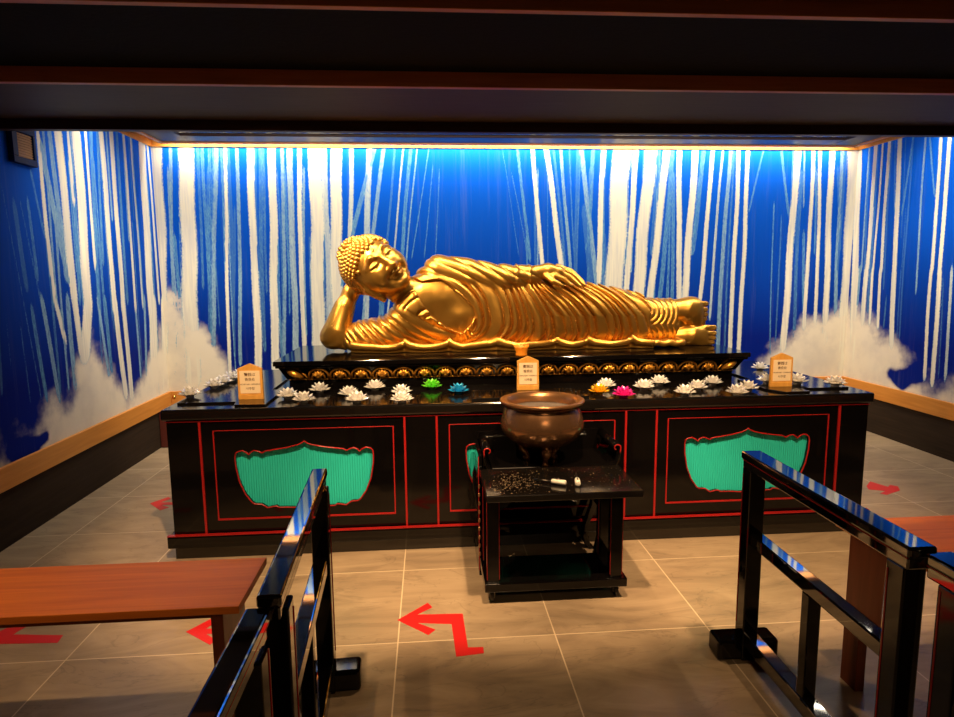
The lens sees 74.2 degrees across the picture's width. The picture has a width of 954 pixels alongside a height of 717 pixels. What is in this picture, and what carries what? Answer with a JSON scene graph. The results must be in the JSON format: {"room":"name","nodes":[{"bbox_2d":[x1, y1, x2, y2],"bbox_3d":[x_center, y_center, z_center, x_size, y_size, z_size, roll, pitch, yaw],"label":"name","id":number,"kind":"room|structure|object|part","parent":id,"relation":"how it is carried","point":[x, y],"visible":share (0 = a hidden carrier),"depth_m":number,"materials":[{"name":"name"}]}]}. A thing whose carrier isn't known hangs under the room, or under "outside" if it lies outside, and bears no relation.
{"room":"house of worship","nodes":[
{"label":"house of worship","id":0,"kind":"room"},
{"bbox_2d":[0,131,168,466],"bbox_3d":[-2.811,-0.613,3.991,0.050,2.394,3.678,-1,8,-4],"label":"wall","id":1,"kind":"structure","parent":0,"point":[82,333],"depth_m":4.42,"materials":[{"name":"blue paint"}]},
{"bbox_2d":[6,131,37,167],"bbox_3d":[-2.770,-1.296,3.838,0.034,0.225,0.230,-1,8,-4],"label":"wall speaker","id":2,"kind":"object","parent":1,"relation":"attached to","point":[21,145],"visible":0.84,"depth_m":3.83,"materials":[{"name":"blue paint"}]},
{"bbox_2d":[17,132,32,159],"bbox_3d":[-2.771,-1.298,3.850,0.016,0.143,0.153,-1,8,-4],"label":"grille","id":3,"kind":"object","parent":2,"relation":"attached to","point":[24,139],"depth_m":3.86,"materials":[{"name":"brown fabric"}]},
{"bbox_2d":[0,413,161,551],"bbox_3d":[-2.810,0.857,4.188,0.084,0.335,3.678,-1,8,-4],"label":"baseboard","id":4,"kind":"structure","parent":1,"relation":"attached to","point":[28,505],"depth_m":4.31,"materials":[{"name":"brown wood"}]},
{"bbox_2d":[0,391,171,493],"bbox_3d":[-2.788,0.622,4.159,0.072,0.138,3.678,-1,8,-4],"label":"trim","id":5,"kind":"structure","parent":1,"relation":"attached to","point":[12,474],"depth_m":4.34,"materials":[{"name":"brown wood"}]},
{"bbox_2d":[0,66,953,94],"bbox_3d":[0.618,-1.385,3.107,6.786,0.118,0.035,-1,8,-4],"label":"trim","id":6,"kind":"structure","parent":1,"relation":"attached to","point":[8,74],"depth_m":3.04,"materials":[{"name":"brown wood"}]},
{"bbox_2d":[0,0,953,22],"bbox_3d":[0.674,-1.356,2.357,6.786,0.135,0.035,-1,8,-4],"label":"trim","id":7,"kind":"structure","parent":1,"relation":"attached to","point":[941,11],"depth_m":2.34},
{"bbox_2d":[0,118,953,136],"bbox_3d":[0.560,-1.579,3.836,6.786,0.407,0.055,-1,8,-4],"label":"trim","id":8,"kind":"structure","parent":1,"relation":"attached to","point":[6,124],"depth_m":3.79,"materials":[{"name":"black wood"}]},
{"bbox_2d":[0,431,953,716],"bbox_3d":[0.734,1.305,2.244,6.886,0.100,8.378,-1,8,-4],"label":"floor","id":9,"kind":"structure","parent":0,"point":[643,650],"depth_m":2.75,"materials":[{"name":"tile"}]},
{"bbox_2d":[0,627,62,643],"bbox_3d":[-1.967,1.207,2.785,0.329,0.001,0.200,-1,8,-4],"label":"floor arrow","id":10,"kind":"object","parent":9,"relation":"on","point":[7,635],"depth_m":2.74,"materials":[{"name":"red paint"}]},
{"bbox_2d":[0,557,266,716],"bbox_3d":[-1.589,1.012,1.961,1.782,0.600,0.320,-1,8,-4],"label":"wooden bench","id":11,"kind":"object","parent":9,"relation":"on","point":[218,590],"visible":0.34,"depth_m":1.93,"materials":[{"name":"orange wood"}]},
{"bbox_3d":[-0.773,1.011,1.999,0.035,0.576,0.210,-1,8,-4],"label":"panel","id":12,"kind":"part","parent":11,"relation":"part of","materials":[{"name":"brown wood"}]},
{"bbox_2d":[150,497,171,509],"bbox_3d":[-2.114,1.001,4.321,0.275,0.001,0.193,4,9,29],"label":"floor arrow","id":13,"kind":"object","parent":9,"relation":"on","point":[158,504],"depth_m":4.34,"materials":[{"name":"red paint"}]},
{"bbox_2d":[159,412,167,447],"bbox_3d":[-2.827,0.638,5.833,0.132,0.330,0.190,-1,8,-4],"label":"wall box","id":14,"kind":"object","parent":9,"relation":"on","point":[163,430],"visible":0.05,"depth_m":5.74,"materials":[{"name":"red wood"}]},
{"bbox_2d":[186,619,212,644],"bbox_3d":[-1.110,1.202,2.757,0.332,0.001,0.175,2,8,18],"label":"floor arrow","id":15,"kind":"object","parent":9,"relation":"on","point":[200,631],"depth_m":2.77,"materials":[{"name":"red"}]},
{"bbox_2d":[187,608,272,716],"bbox_3d":[-0.443,1.017,0.992,0.250,0.828,0.910,-1,8,-4],"label":"railing","id":16,"kind":"object","parent":9,"relation":"on","point":[239,684],"visible":1,"depth_m":1.25,"materials":[{"name":"black"}]},
{"bbox_3d":[-0.447,0.651,0.956,0.045,0.034,0.868,-1,8,-4],"label":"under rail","id":17,"kind":"part","parent":16,"relation":"part of","materials":[{"name":"black paint"}]},
{"bbox_3d":[-0.471,0.998,1.372,0.062,0.764,0.068,-1,8,-4],"label":"post","id":18,"kind":"part","parent":16,"relation":"part of","materials":[{"name":"black paint"}]},
{"bbox_2d":[256,468,361,716],"bbox_3d":[-0.516,0.881,1.919,0.250,0.850,0.963,-1,8,-7],"label":"railing","id":19,"kind":"object","parent":9,"relation":"on","point":[296,671],"visible":0.92,"depth_m":1.90,"materials":[{"name":"black"}]},
{"bbox_3d":[-0.467,0.964,1.541,0.065,0.786,0.070,-1,8,-4],"label":"post","id":20,"kind":"part","parent":19,"relation":"part of","materials":[{"name":"black paint"}]},
{"bbox_3d":[-0.518,0.477,1.850,0.055,0.030,0.933,-1,8,-7],"label":"handrail","id":21,"kind":"part","parent":19,"relation":"part of","materials":[{"name":"black paint"}]},
{"bbox_3d":[-0.517,0.509,1.854,0.045,0.034,0.917,-1,8,-7],"label":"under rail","id":22,"kind":"part","parent":19,"relation":"part of","materials":[{"name":"black paint"}]},
{"bbox_3d":[-0.515,0.794,1.892,0.050,0.048,0.813,-1,8,-7],"label":"rail","id":23,"kind":"part","parent":19,"relation":"part of","materials":[{"name":"black paint"}]},
{"bbox_3d":[-0.566,0.859,2.328,0.065,0.786,0.070,-1,8,-4],"label":"post","id":24,"kind":"part","parent":19,"relation":"part of","materials":[{"name":"black paint"}]},
{"bbox_3d":[-0.511,1.210,1.948,0.055,0.055,0.833,-1,8,-7],"label":"rail","id":25,"kind":"part","parent":19,"relation":"part of","materials":[{"name":"black paint"}]},
{"bbox_2d":[398,603,483,656],"bbox_3d":[-0.119,1.190,2.780,0.244,0.001,0.472,-8,11,-44],"label":"floor arrow","id":26,"kind":"object","parent":9,"relation":"on","point":[412,619],"depth_m":2.82,"materials":[{"name":"red paint"}]},
{"bbox_2d":[160,361,873,558],"bbox_3d":[0.261,0.565,4.238,4.029,0.843,1.393,-1,8,-4],"label":"altar table","id":27,"kind":"object","parent":9,"relation":"on","point":[399,476],"visible":0.7,"depth_m":3.56,"materials":[{"name":"black paint"}]},
{"bbox_2d":[177,370,287,406],"bbox_3d":[-1.452,0.175,4.054,0.503,0.012,1.293,-1,8,-4],"label":"display board","id":28,"kind":"object","parent":27,"relation":"on","point":[272,379],"visible":0.64,"depth_m":3.73,"materials":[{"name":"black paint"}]},
{"bbox_2d":[178,386,201,397],"bbox_3d":[-1.666,0.193,3.650,0.130,0.063,0.132,-6,10,-36],"label":"lotus","id":29,"kind":"object","parent":28,"relation":"on","point":[188,392],"visible":1,"depth_m":3.63,"materials":[{"name":"white"}]},
{"bbox_2d":[203,378,223,388],"bbox_3d":[-1.643,0.155,3.940,0.127,0.061,0.128,-5,9,-31],"label":"lotus","id":30,"kind":"object","parent":28,"relation":"on","point":[213,383],"visible":1,"depth_m":3.92,"materials":[{"name":"white plastic"}]},
{"bbox_2d":[214,374,232,384],"bbox_3d":[-1.639,0.137,4.066,0.133,0.064,0.131,-1,8,-2],"label":"lotus","id":31,"kind":"object","parent":28,"relation":"on","point":[223,378],"visible":0.73,"depth_m":4.05,"materials":[{"name":"white"}]},
{"bbox_2d":[224,371,236,380],"bbox_3d":[-1.648,0.117,4.219,0.132,0.063,0.130,-3,8,-19],"label":"lotus","id":32,"kind":"object","parent":28,"relation":"on","point":[232,375],"visible":0.65,"depth_m":4.20,"materials":[{"name":"white plastic"}]},
{"bbox_2d":[237,363,263,399],"bbox_3d":[-1.283,0.129,3.567,0.139,0.205,0.024,-1,8,-4],"label":"wooden sign","id":33,"kind":"object","parent":28,"relation":"on","point":[250,376],"visible":1,"depth_m":3.56,"materials":[{"name":"brown wood"}]},
{"bbox_2d":[277,387,297,398],"bbox_3d":[-1.093,0.201,3.643,0.133,0.063,0.131,-1,8,-7],"label":"lotus","id":34,"kind":"object","parent":27,"relation":"on","point":[287,393],"visible":0.98,"depth_m":3.62,"materials":[{"name":"white"}]},
{"bbox_3d":[-0.949,0.637,3.499,1.092,0.641,0.026,-1,8,-4],"label":"panel","id":35,"kind":"part","parent":27,"relation":"part of","materials":[{"name":"black paint"}]},
{"bbox_2d":[292,391,314,402],"bbox_3d":[-0.969,0.216,3.520,0.133,0.063,0.131,3,9,27],"label":"lotus","id":36,"kind":"object","parent":27,"relation":"on","point":[304,397],"visible":1,"depth_m":3.50,"materials":[{"name":"white"}]},
{"bbox_2d":[310,382,330,392],"bbox_3d":[-0.953,0.176,3.821,0.131,0.063,0.129,-2,8,-14],"label":"lotus","id":37,"kind":"object","parent":27,"relation":"on","point":[319,387],"visible":1,"depth_m":3.80,"materials":[{"name":"white"}]},
{"bbox_2d":[338,386,356,396],"bbox_3d":[-0.751,0.192,3.684,0.129,0.062,0.131,2,8,16],"label":"lotus","id":38,"kind":"object","parent":27,"relation":"on","point":[346,391],"visible":0.81,"depth_m":3.66,"materials":[{"name":"white plastic"}]},
{"bbox_2d":[345,390,367,403],"bbox_3d":[-0.667,0.214,3.509,0.134,0.064,0.132,7,11,44],"label":"lotus","id":39,"kind":"object","parent":27,"relation":"on","point":[357,397],"visible":1,"depth_m":3.49,"materials":[{"name":"white"}]},
{"bbox_2d":[364,379,384,390],"bbox_3d":[-0.629,0.163,3.886,0.135,0.064,0.133,2,8,17],"label":"lotus","id":40,"kind":"object","parent":27,"relation":"on","point":[373,385],"visible":1,"depth_m":3.87,"materials":[{"name":"white"}]},
{"bbox_2d":[391,384,411,392],"bbox_3d":[-0.446,0.184,3.729,0.126,0.061,0.128,5,9,34],"label":"lotus","id":41,"kind":"object","parent":27,"relation":"on","point":[402,387],"visible":0.7,"depth_m":3.71,"materials":[{"name":"white"}]},
{"bbox_2d":[391,391,412,403],"bbox_3d":[-0.418,0.214,3.497,0.132,0.064,0.134,2,8,18],"label":"lotus","id":42,"kind":"object","parent":27,"relation":"on","point":[401,397],"visible":1,"depth_m":3.48,"materials":[{"name":"white"}]},
{"bbox_2d":[422,378,441,389],"bbox_3d":[-0.277,0.159,3.899,0.129,0.062,0.131,3,8,23],"label":"lotus","id":43,"kind":"object","parent":27,"relation":"on","point":[431,385],"visible":1,"depth_m":3.88,"materials":[{"name":"green"}]},
{"bbox_2d":[448,383,467,393],"bbox_3d":[-0.111,0.178,3.746,0.129,0.062,0.127,-1,8,-7],"label":"lotus","id":44,"kind":"object","parent":27,"relation":"on","point":[458,389],"visible":1,"depth_m":3.72,"materials":[{"name":"blue"}]},
{"bbox_3d":[0.264,0.881,4.270,4.029,0.068,1.373,-1,8,-4],"label":"moulding","id":45,"kind":"part","parent":27,"relation":"part of","materials":[{"name":"black paint"}]},
{"bbox_2d":[273,344,750,388],"bbox_3d":[0.227,0.026,4.383,3.010,0.187,0.878,-1,8,-4],"label":"plinth","id":46,"kind":"object","parent":27,"relation":"on","point":[304,366],"visible":0.9,"depth_m":4.02,"materials":[{"name":"black paint"}]},
{"bbox_3d":[0.226,-0.030,4.377,2.990,0.015,0.855,-1,8,-4],"label":"moulding","id":47,"kind":"part","parent":46,"relation":"part of","materials":[{"name":"black paint"}]},
{"bbox_2d":[320,234,716,352],"bbox_3d":[0.308,-0.470,4.399,2.782,0.790,0.528,-1,8,-6],"label":"statue","id":48,"kind":"object","parent":27,"relation":"on","point":[451,303],"visible":0.98,"depth_m":4.22,"materials":[{"name":"gold metal"}]},
{"bbox_2d":[514,344,528,355],"bbox_3d":[0.282,-0.054,4.001,0.096,0.072,0.096,-1,8,-4],"label":"cup","id":49,"kind":"object","parent":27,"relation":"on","point":[521,350],"visible":1,"depth_m":3.97,"materials":[{"name":"orange paper"}]},
{"bbox_2d":[471,388,588,399],"bbox_3d":[0.296,0.207,3.688,0.672,0.012,0.250,-1,8,-4],"label":"display board","id":50,"kind":"object","parent":27,"relation":"on","point":[475,394],"visible":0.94,"depth_m":3.70,"materials":[{"name":"black paint"}]},
{"bbox_2d":[517,356,538,389],"bbox_3d":[0.305,0.086,3.775,0.133,0.205,0.024,-1,8,-4],"label":"wooden sign","id":51,"kind":"object","parent":50,"relation":"on","point":[527,367],"visible":1,"depth_m":3.77,"materials":[{"name":"brown wood"}]},
{"bbox_3d":[0.312,0.612,3.593,1.063,0.641,0.026,-1,8,-4],"label":"panel","id":52,"kind":"part","parent":27,"relation":"part of","materials":[{"name":"black paint"}]},
{"bbox_2d":[588,383,608,394],"bbox_3d":[0.712,0.179,3.687,0.127,0.061,0.128,-4,8,-24],"label":"lotus","id":53,"kind":"object","parent":27,"relation":"on","point":[600,389],"visible":1,"depth_m":3.67,"materials":[{"name":"orange"}]},
{"bbox_2d":[598,378,614,388],"bbox_3d":[0.795,0.152,3.876,0.127,0.062,0.129,4,9,30],"label":"lotus","id":54,"kind":"object","parent":27,"relation":"on","point":[606,382],"visible":0.85,"depth_m":3.86,"materials":[{"name":"white"}]},
{"bbox_2d":[612,386,635,397],"bbox_3d":[0.830,0.191,3.577,0.133,0.064,0.135,-1,8,-4],"label":"lotus","id":55,"kind":"object","parent":27,"relation":"on","point":[622,392],"visible":1,"depth_m":3.56,"materials":[{"name":"pink"}]},
{"bbox_2d":[633,379,654,389],"bbox_3d":[1.013,0.157,3.817,0.134,0.064,0.132,6,10,40],"label":"lotus","id":56,"kind":"object","parent":27,"relation":"on","point":[642,384],"visible":1,"depth_m":3.79,"materials":[{"name":"white"}]},
{"bbox_2d":[649,375,670,385],"bbox_3d":[1.146,0.136,3.963,0.132,0.064,0.134,0,8,1],"label":"lotus","id":57,"kind":"object","parent":27,"relation":"on","point":[659,380],"visible":0.96,"depth_m":3.94,"materials":[{"name":"white plastic"}]},
{"bbox_2d":[673,384,695,395],"bbox_3d":[1.199,0.181,3.631,0.129,0.062,0.127,3,8,24],"label":"lotus","id":58,"kind":"object","parent":27,"relation":"on","point":[684,390],"visible":1,"depth_m":3.62,"materials":[{"name":"white"}]},
{"bbox_2d":[688,379,707,390],"bbox_3d":[1.323,0.159,3.782,0.131,0.063,0.129,-8,10,-42],"label":"lotus","id":59,"kind":"object","parent":27,"relation":"on","point":[698,385],"visible":0.91,"depth_m":3.77,"materials":[{"name":"white"}]},
{"bbox_2d":[703,375,721,385],"bbox_3d":[1.477,0.137,3.946,0.126,0.061,0.127,-2,8,-13],"label":"lotus","id":60,"kind":"object","parent":27,"relation":"on","point":[711,380],"visible":1,"depth_m":3.93,"materials":[{"name":"white"}]},
{"bbox_2d":[726,383,748,395],"bbox_3d":[1.491,0.180,3.618,0.129,0.062,0.131,0,8,7],"label":"lotus","id":61,"kind":"object","parent":27,"relation":"on","point":[737,390],"visible":1,"depth_m":3.60,"materials":[{"name":"white plastic"}]},
{"bbox_3d":[1.570,0.587,3.686,1.082,0.641,0.026,-1,8,-4],"label":"panel","id":62,"kind":"part","parent":27,"relation":"part of","materials":[{"name":"black paint"}]},
{"bbox_2d":[739,380,757,390],"bbox_3d":[1.613,0.161,3.754,0.128,0.061,0.126,-3,8,-18],"label":"lotus","id":63,"kind":"object","parent":27,"relation":"on","point":[749,385],"visible":0.9,"depth_m":3.73,"materials":[{"name":"white"}]},
{"bbox_2d":[751,362,768,370],"bbox_3d":[2.024,0.056,4.503,0.127,0.061,0.126,-4,8,-23],"label":"lotus","id":64,"kind":"object","parent":27,"relation":"on","point":[759,366],"visible":1,"depth_m":4.49,"materials":[{"name":"white ceramic"}]},
{"bbox_2d":[732,371,848,393],"bbox_3d":[1.952,0.145,4.035,0.515,0.012,0.760,-1,8,-4],"label":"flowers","id":65,"kind":"object","parent":27,"relation":"on","point":[813,383],"visible":0.72,"depth_m":3.85,"materials":[{"name":"white plastic"}]},
{"bbox_2d":[757,373,768,383],"bbox_3d":[1.808,0.123,3.931,0.130,0.062,0.128,-5,9,-32],"label":"lotus","id":66,"kind":"object","parent":65,"relation":"on","point":[765,378],"visible":0.65,"depth_m":3.91,"materials":[{"name":"white"}]},
{"bbox_2d":[769,353,792,386],"bbox_3d":[1.837,0.068,3.804,0.138,0.205,0.024,-1,8,-4],"label":"wooden sign","id":67,"kind":"object","parent":65,"relation":"on","point":[781,364],"visible":1,"depth_m":3.80,"materials":[{"name":"brown wood"}]},
{"bbox_2d":[792,373,807,383],"bbox_3d":[1.982,0.124,3.900,0.134,0.064,0.132,0,8,8],"label":"lotus","id":68,"kind":"object","parent":65,"relation":"on","point":[796,379],"visible":0.86,"depth_m":3.88,"materials":[{"name":"white"}]},
{"bbox_2d":[823,375,846,386],"bbox_3d":[2.164,0.135,3.806,0.135,0.064,0.133,7,11,44],"label":"lotus","id":69,"kind":"object","parent":65,"relation":"on","point":[836,381],"visible":1,"depth_m":3.79,"materials":[{"name":"white"}]},
{"bbox_2d":[472,427,621,574],"bbox_3d":[0.358,0.755,3.390,0.746,0.690,0.330,-1,8,-4],"label":"stand","id":70,"kind":"object","parent":9,"relation":"on","point":[493,449],"visible":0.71,"depth_m":3.39,"materials":[{"name":"black paint"}]},
{"bbox_3d":[0.029,0.816,3.504,0.105,0.545,0.045,-1,8,-4],"label":"leg","id":71,"kind":"part","parent":70,"relation":"part of","materials":[{"name":"black paint"}]},
{"bbox_3d":[0.007,0.784,3.374,0.020,0.645,0.310,-1,8,-4],"label":"panel","id":72,"kind":"part","parent":70,"relation":"part of","materials":[{"name":"black paint"}]},
{"bbox_3d":[0.048,0.850,3.252,0.105,0.545,0.045,-1,8,-4],"label":"leg","id":73,"kind":"part","parent":70,"relation":"part of","materials":[{"name":"black paint"}]},
{"bbox_3d":[0.339,0.527,3.517,0.673,0.270,0.016,-1,8,-4],"label":"panel","id":74,"kind":"part","parent":70,"relation":"part of","materials":[{"name":"black paint"}]},
{"bbox_2d":[500,391,584,465],"bbox_3d":[0.338,0.372,3.278,0.436,0.334,0.436,-1,8,-4],"label":"incense burner","id":75,"kind":"object","parent":70,"relation":"on","point":[546,421],"visible":1,"depth_m":3.13,"materials":[{"name":"brown metal"}]},
{"bbox_3d":[0.243,0.470,3.336,0.073,0.127,0.064,-1,8,-4],"label":"leg","id":76,"kind":"part","parent":75,"relation":"part of","materials":[{"name":"brown metal"}]},
{"bbox_3d":[0.348,0.488,3.190,0.060,0.127,0.076,-1,8,-4],"label":"leg","id":77,"kind":"part","parent":75,"relation":"part of","materials":[{"name":"brown metal"}]},
{"bbox_3d":[0.423,0.466,3.354,0.072,0.127,0.065,-1,8,-4],"label":"leg","id":78,"kind":"part","parent":75,"relation":"part of","materials":[{"name":"brown metal"}]},
{"bbox_3d":[0.642,0.804,3.550,0.105,0.545,0.045,-1,8,-4],"label":"leg","id":79,"kind":"part","parent":70,"relation":"part of","materials":[{"name":"black paint"}]},
{"bbox_3d":[0.662,0.838,3.298,0.105,0.545,0.045,-1,8,-4],"label":"leg","id":80,"kind":"part","parent":70,"relation":"part of","materials":[{"name":"black paint"}]},
{"bbox_2d":[480,465,643,601],"bbox_3d":[0.384,0.860,3.040,0.713,0.575,0.393,-1,8,-4],"label":"table","id":81,"kind":"object","parent":9,"relation":"on","point":[602,568],"visible":1,"depth_m":2.99,"materials":[{"name":"black paint"}]},
{"bbox_3d":[0.057,0.807,3.174,0.056,0.435,0.050,-1,8,-4],"label":"leg","id":82,"kind":"part","parent":81,"relation":"part of","materials":[{"name":"black paint"}]},
{"bbox_3d":[0.073,0.836,2.961,0.056,0.435,0.050,-1,8,-4],"label":"leg","id":83,"kind":"part","parent":81,"relation":"part of","materials":[{"name":"black paint"}]},
{"bbox_2d":[534,478,566,485],"bbox_3d":[0.339,0.568,2.939,0.156,0.031,0.026,3,8,23],"label":"gas lighter","id":84,"kind":"object","parent":81,"relation":"on","point":[557,481],"visible":1,"depth_m":2.92,"materials":[{"name":"beige plastic"}]},
{"bbox_3d":[0.379,0.573,2.923,0.070,0.026,0.026,3,8,23],"label":"handle","id":85,"kind":"part","parent":84,"relation":"part of","materials":[{"name":"beige plastic"}]},
{"bbox_2d":[490,468,615,493],"bbox_3d":[0.385,0.576,2.994,0.672,0.001,0.350,-1,8,-4],"label":"ash","id":86,"kind":"object","parent":81,"relation":"on","point":[594,468],"visible":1,"depth_m":2.94,"materials":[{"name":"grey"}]},
{"bbox_2d":[480,553,626,592],"bbox_3d":[0.365,1.052,3.117,0.679,0.042,0.290,-1,8,-4],"label":"shelf","id":87,"kind":"object","parent":81,"relation":"attached to","point":[578,570],"depth_m":3.05,"materials":[{"name":"black paint"}]},
{"bbox_2d":[575,473,580,485],"bbox_3d":[0.471,0.563,2.969,0.026,0.031,0.156,0,8,6],"label":"gas lighter","id":88,"kind":"object","parent":81,"relation":"on","point":[577,480],"visible":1,"depth_m":2.90,"materials":[{"name":"beige plastic"}]},
{"bbox_3d":[0.467,0.571,2.926,0.026,0.026,0.070,0,8,6],"label":"handle","id":89,"kind":"part","parent":88,"relation":"part of","materials":[{"name":"beige plastic"}]},
{"bbox_3d":[0.643,0.796,3.217,0.056,0.435,0.050,-1,8,-4],"label":"leg","id":90,"kind":"part","parent":81,"relation":"part of","materials":[{"name":"black paint"}]},
{"bbox_3d":[0.659,0.824,3.005,0.056,0.435,0.050,-1,8,-4],"label":"leg","id":91,"kind":"part","parent":81,"relation":"part of","materials":[{"name":"black paint"}]},
{"bbox_2d":[709,450,936,716],"bbox_3d":[1.109,0.839,2.116,0.262,0.850,0.932,-1,8,-4],"label":"railing","id":92,"kind":"object","parent":9,"relation":"on","point":[896,643],"visible":0.93,"depth_m":2.05,"materials":[{"name":"black wood"}]},
{"bbox_3d":[1.085,0.819,2.509,0.063,0.786,0.069,-1,8,-4],"label":"post","id":93,"kind":"part","parent":92,"relation":"part of","materials":[{"name":"black paint"}]},
{"bbox_3d":[1.113,1.169,2.142,0.055,0.055,0.795,-1,8,-3],"label":"rail","id":94,"kind":"part","parent":92,"relation":"part of","materials":[{"name":"black paint"}]},
{"bbox_3d":[1.109,0.752,2.086,0.050,0.048,0.775,-1,8,-3],"label":"rail","id":95,"kind":"part","parent":92,"relation":"part of","materials":[{"name":"black paint"}]},
{"bbox_3d":[1.107,0.467,2.047,0.068,0.034,0.879,-1,8,-3],"label":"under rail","id":96,"kind":"part","parent":92,"relation":"part of","materials":[{"name":"black paint"}]},
{"bbox_3d":[1.107,0.435,2.043,0.078,0.030,0.895,-1,8,-3],"label":"handrail","id":97,"kind":"part","parent":92,"relation":"part of","materials":[{"name":"black paint"}]},
{"bbox_3d":[1.135,0.926,1.714,0.063,0.786,0.069,-1,8,-4],"label":"post","id":98,"kind":"part","parent":92,"relation":"part of","materials":[{"name":"black paint"}]},
{"bbox_2d":[867,481,899,494],"bbox_3d":[2.895,0.929,4.499,0.198,0.001,0.255,6,10,41],"label":"floor arrow","id":99,"kind":"object","parent":9,"relation":"on","point":[890,489],"depth_m":4.50,"materials":[{"name":"red paint"}]},
{"bbox_2d":[836,515,953,690],"bbox_3d":[2.272,0.925,2.335,1.760,0.600,0.385,-1,8,-4],"label":"wooden bench","id":100,"kind":"object","parent":9,"relation":"on","point":[866,565],"visible":0.25,"depth_m":2.31,"materials":[{"name":"orange wood"}]},
{"bbox_3d":[1.419,0.957,2.248,0.035,0.576,0.275,-1,8,-4],"label":"panel","id":101,"kind":"part","parent":100,"relation":"part of","materials":[{"name":"brown wood"}]},
{"bbox_2d":[924,552,953,716],"bbox_3d":[1.221,0.967,1.199,0.250,0.840,0.928,-1,8,-6],"label":"railing","id":102,"kind":"object","parent":9,"relation":"on","point":[940,565],"visible":1,"depth_m":1.55,"materials":[{"name":"black"}]},
{"bbox_3d":[1.217,0.566,1.145,0.078,0.030,0.928,-1,8,-6],"label":"handrail","id":103,"kind":"part","parent":102,"relation":"part of","materials":[{"name":"black paint"}]},
{"bbox_3d":[1.218,0.597,1.149,0.068,0.034,0.912,-1,8,-6],"label":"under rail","id":104,"kind":"part","parent":102,"relation":"part of","materials":[{"name":"black paint"}]},
{"bbox_2d":[0,3,953,78],"bbox_3d":[0.646,-1.369,2.732,6.786,0.048,0.715,-1,8,-4],"label":"ceiling panel","id":105,"kind":"object","parent":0,"point":[31,34],"visible":0.75,"depth_m":2.65,"materials":[{"name":"black paint"}]},
{"bbox_2d":[0,84,953,125],"bbox_3d":[0.590,-1.398,3.478,6.786,0.030,0.705,-1,8,-4],"label":"ceiling beam","id":106,"kind":"structure","parent":0,"point":[23,101],"depth_m":3.42,"materials":[{"name":"black wood"}]},
{"bbox_2d":[151,147,858,390],"bbox_3d":[0.406,-0.925,6.083,6.686,2.394,0.050,-1,8,-4],"label":"wall","id":107,"kind":"structure","parent":0,"point":[249,238],"depth_m":5.99,"materials":[{"name":"blue paint"}]},
{"bbox_2d":[171,376,841,404],"bbox_3d":[0.418,0.312,6.234,6.642,0.138,0.081,-1,8,-4],"label":"trim","id":108,"kind":"structure","parent":107,"relation":"attached to","point":[175,397],"depth_m":5.96,"materials":[{"name":"brown wood"}]},
{"bbox_2d":[119,132,902,149],"bbox_3d":[0.536,-1.813,4.098,6.706,0.172,3.698,-1,8,-4],"label":"trim","id":109,"kind":"structure","parent":107,"relation":"attached to","point":[134,135],"depth_m":5.87,"materials":[{"name":"brown wood"}]},
{"bbox_2d":[144,132,879,145],"bbox_3d":[0.482,-1.868,4.804,6.406,0.070,1.958,-1,8,-4],"label":"trim","id":110,"kind":"structure","parent":107,"relation":"attached to","point":[162,136],"depth_m":5.59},
{"bbox_2d":[177,132,848,137],"bbox_3d":[0.492,-1.853,4.671,5.866,0.045,1.688,-1,8,-4],"label":"ceiling","id":111,"kind":"structure","parent":0,"point":[177,132],"depth_m":5.46,"materials":[{"name":"grey"}]},
{"bbox_2d":[843,137,953,402],"bbox_3d":[3.905,-0.744,4.490,0.050,2.394,3.678,-1,8,-4],"label":"wall","id":112,"kind":"structure","parent":0,"point":[900,325],"depth_m":5.60,"materials":[{"name":"blue paint"}]},
{"bbox_2d":[842,376,953,420],"bbox_3d":[3.906,0.491,4.655,0.072,0.138,3.678,-1,8,-4],"label":"trim","id":113,"kind":"structure","parent":112,"relation":"attached to","point":[939,408],"depth_m":5.57,"materials":[{"name":"brown wood"}]},
{"bbox_2d":[867,399,953,461],"bbox_3d":[3.932,0.725,4.689,0.084,0.335,3.678,-1,8,-4],"label":"baseboard","id":114,"kind":"structure","parent":112,"relation":"attached to","point":[925,432],"depth_m":5.53,"materials":[{"name":"brown wood"}]}
]}

